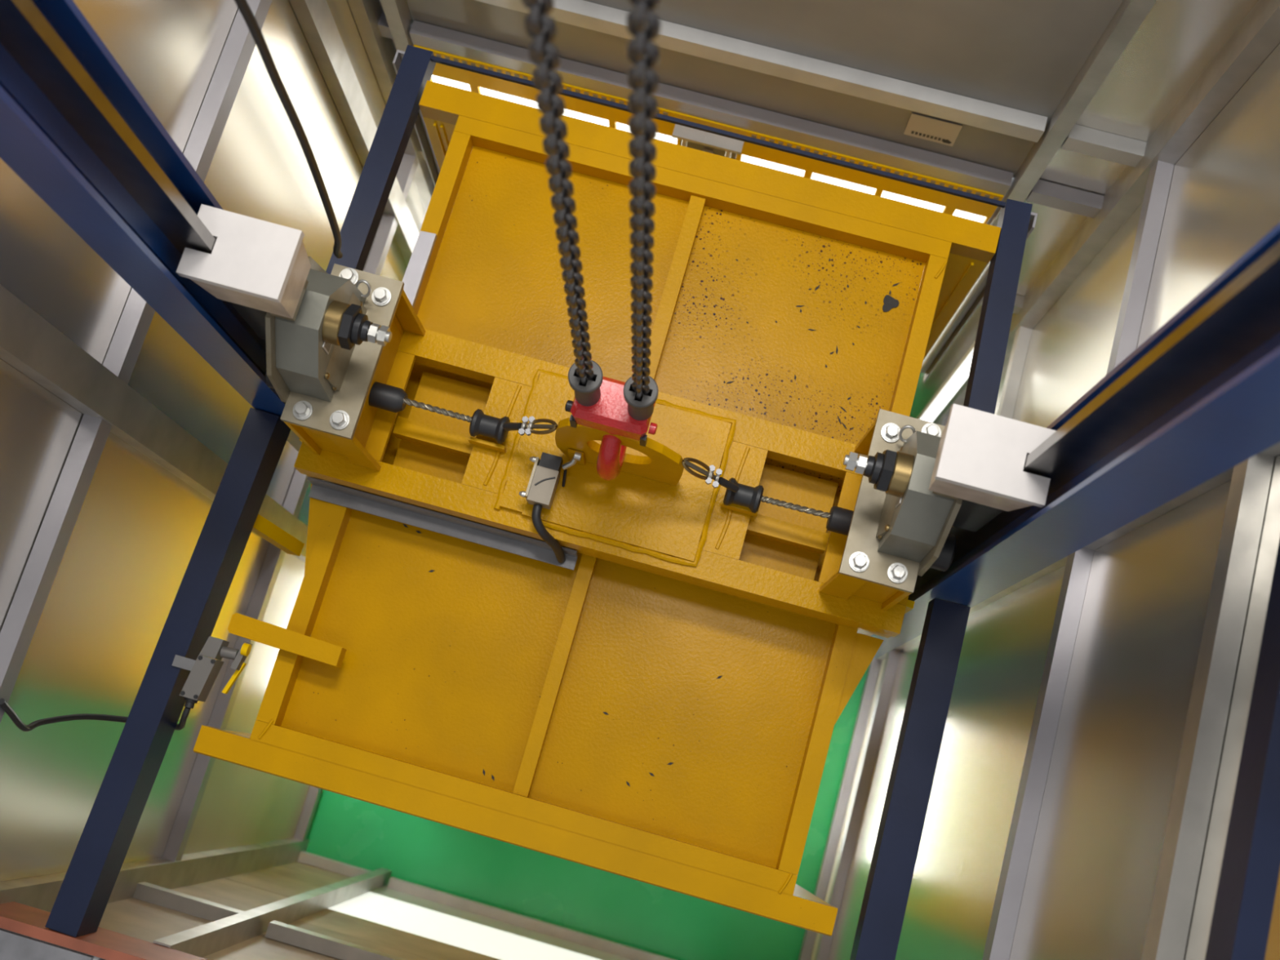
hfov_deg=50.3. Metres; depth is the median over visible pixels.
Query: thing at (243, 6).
cable
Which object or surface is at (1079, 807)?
wall
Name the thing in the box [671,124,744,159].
door lock
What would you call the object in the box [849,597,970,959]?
beam
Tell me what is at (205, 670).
switch
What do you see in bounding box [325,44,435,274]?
beam
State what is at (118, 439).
wall
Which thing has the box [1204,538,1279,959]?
beam
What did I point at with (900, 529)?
shoe
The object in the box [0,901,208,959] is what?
floor
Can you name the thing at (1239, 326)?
rail
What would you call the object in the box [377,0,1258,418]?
wall
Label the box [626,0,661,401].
chain
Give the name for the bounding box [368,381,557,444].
rope
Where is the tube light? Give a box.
[916,341,975,422]
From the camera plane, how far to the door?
3.52 m
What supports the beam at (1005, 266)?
attached to the column at (1239, 420)
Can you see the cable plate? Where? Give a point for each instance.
(417, 265)
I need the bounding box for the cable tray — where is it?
[306,476,577,570]
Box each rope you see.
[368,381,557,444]
[681,457,853,535]
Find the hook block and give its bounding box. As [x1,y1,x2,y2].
[564,360,657,480]
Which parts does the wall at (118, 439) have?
panel, frame rail, panel, panel, frame post, frame post, frame rail, frame rail, panel, panel, frame rail, frame rail, panel, frame post, panel, frame post, frame rail, panel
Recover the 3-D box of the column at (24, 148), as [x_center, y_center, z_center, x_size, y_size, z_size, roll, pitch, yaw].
[-0.720,-0.171,2.959,0.098,4.900,0.157,15,78,3]
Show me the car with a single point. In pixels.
(662, 709)
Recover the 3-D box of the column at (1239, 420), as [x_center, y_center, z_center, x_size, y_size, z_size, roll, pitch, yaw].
[0.637,0.198,2.878,0.098,4.900,0.157,15,78,3]
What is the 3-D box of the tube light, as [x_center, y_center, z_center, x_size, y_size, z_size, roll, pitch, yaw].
[1.049,-0.288,4.694,0.041,1.070,0.066,15,78,3]
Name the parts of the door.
pane, pane, pane, pane, pane, pane, pane, pane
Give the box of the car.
[193,80,1000,936]
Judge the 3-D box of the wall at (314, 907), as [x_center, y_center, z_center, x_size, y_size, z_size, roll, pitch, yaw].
[-0.356,1.383,3.855,1.952,2.469,0.070,15,78,3]
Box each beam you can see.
[44,407,290,937]
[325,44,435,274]
[431,55,1005,208]
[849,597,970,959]
[963,199,1032,413]
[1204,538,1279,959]
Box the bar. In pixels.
[251,513,304,555]
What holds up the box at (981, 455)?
on the shoe at (900, 529)
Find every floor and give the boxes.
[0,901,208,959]
[306,666,868,959]
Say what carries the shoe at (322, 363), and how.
attached to the car
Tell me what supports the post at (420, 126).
attached to the beam at (367, 205)
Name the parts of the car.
jamb post, cam arm, plate, roof panel, jamb post, roof panel, plate, doubler plate, roof panel, roof panel, jamb post, plate, jamb post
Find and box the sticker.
[903,113,962,146]
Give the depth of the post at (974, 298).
3.58 m
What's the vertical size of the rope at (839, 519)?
0.173 m
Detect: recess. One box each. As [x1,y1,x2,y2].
[392,371,490,483]
[738,463,838,580]
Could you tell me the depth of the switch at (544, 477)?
2.57 m
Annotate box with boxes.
[176,204,311,321]
[928,403,1056,511]
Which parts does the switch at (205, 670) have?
roller arm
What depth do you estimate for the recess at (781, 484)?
2.74 m
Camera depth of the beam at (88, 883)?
2.67 m
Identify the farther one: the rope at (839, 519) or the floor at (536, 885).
the floor at (536, 885)
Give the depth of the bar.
2.94 m
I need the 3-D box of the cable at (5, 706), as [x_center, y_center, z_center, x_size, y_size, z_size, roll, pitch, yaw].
[-1.015,0.453,2.616,0.286,0.391,0.053,-2,77,-1]
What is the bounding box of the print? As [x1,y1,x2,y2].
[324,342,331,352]
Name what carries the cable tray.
attached to the car
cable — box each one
[0,697,191,731]
[234,0,342,258]
[531,504,565,563]
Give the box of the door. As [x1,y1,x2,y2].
[413,44,1004,223]
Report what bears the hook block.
on the car
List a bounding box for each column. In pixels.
[0,0,302,452]
[870,222,1279,660]
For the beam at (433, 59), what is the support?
attached to the beam at (367, 205)
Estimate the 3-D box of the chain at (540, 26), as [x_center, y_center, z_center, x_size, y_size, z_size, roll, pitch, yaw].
[-0.084,-0.432,0.951,0.024,2.535,0.024,-27,79,-6]
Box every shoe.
[229,256,404,439]
[838,408,1004,593]
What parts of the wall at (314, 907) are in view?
panel, frame rail, panel, panel, panel, frame post, panel, panel, frame rail, frame rail, panel, panel, panel, panel, frame rail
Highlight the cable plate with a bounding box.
[401,231,436,307]
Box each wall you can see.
[0,0,434,912]
[98,851,674,959]
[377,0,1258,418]
[798,0,1279,959]
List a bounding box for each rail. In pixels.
[0,0,266,376]
[907,240,1279,599]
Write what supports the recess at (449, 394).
on the car
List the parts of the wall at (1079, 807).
frame rail, panel, frame rail, frame rail, panel, frame rail, frame rail, panel, frame post, frame post, panel, frame rail, frame rail, panel, panel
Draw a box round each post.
[392,49,439,187]
[920,212,1037,382]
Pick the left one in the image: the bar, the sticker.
the bar
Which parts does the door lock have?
arm, plate, arm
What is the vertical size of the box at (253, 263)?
0.182 m
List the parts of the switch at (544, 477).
mount plate, drop rod, lever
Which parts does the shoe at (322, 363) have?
plate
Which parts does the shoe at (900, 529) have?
plate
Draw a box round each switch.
[172,635,253,708]
[519,448,585,509]
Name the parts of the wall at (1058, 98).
panel, frame rail, panel, frame post, frame rail, panel, frame rail, panel, panel, frame rail, panel, frame rail, frame post, panel, frame rail, panel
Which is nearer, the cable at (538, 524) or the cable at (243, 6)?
the cable at (243, 6)
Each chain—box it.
[520,0,594,386]
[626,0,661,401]
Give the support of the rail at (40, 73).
attached to the column at (24, 148)

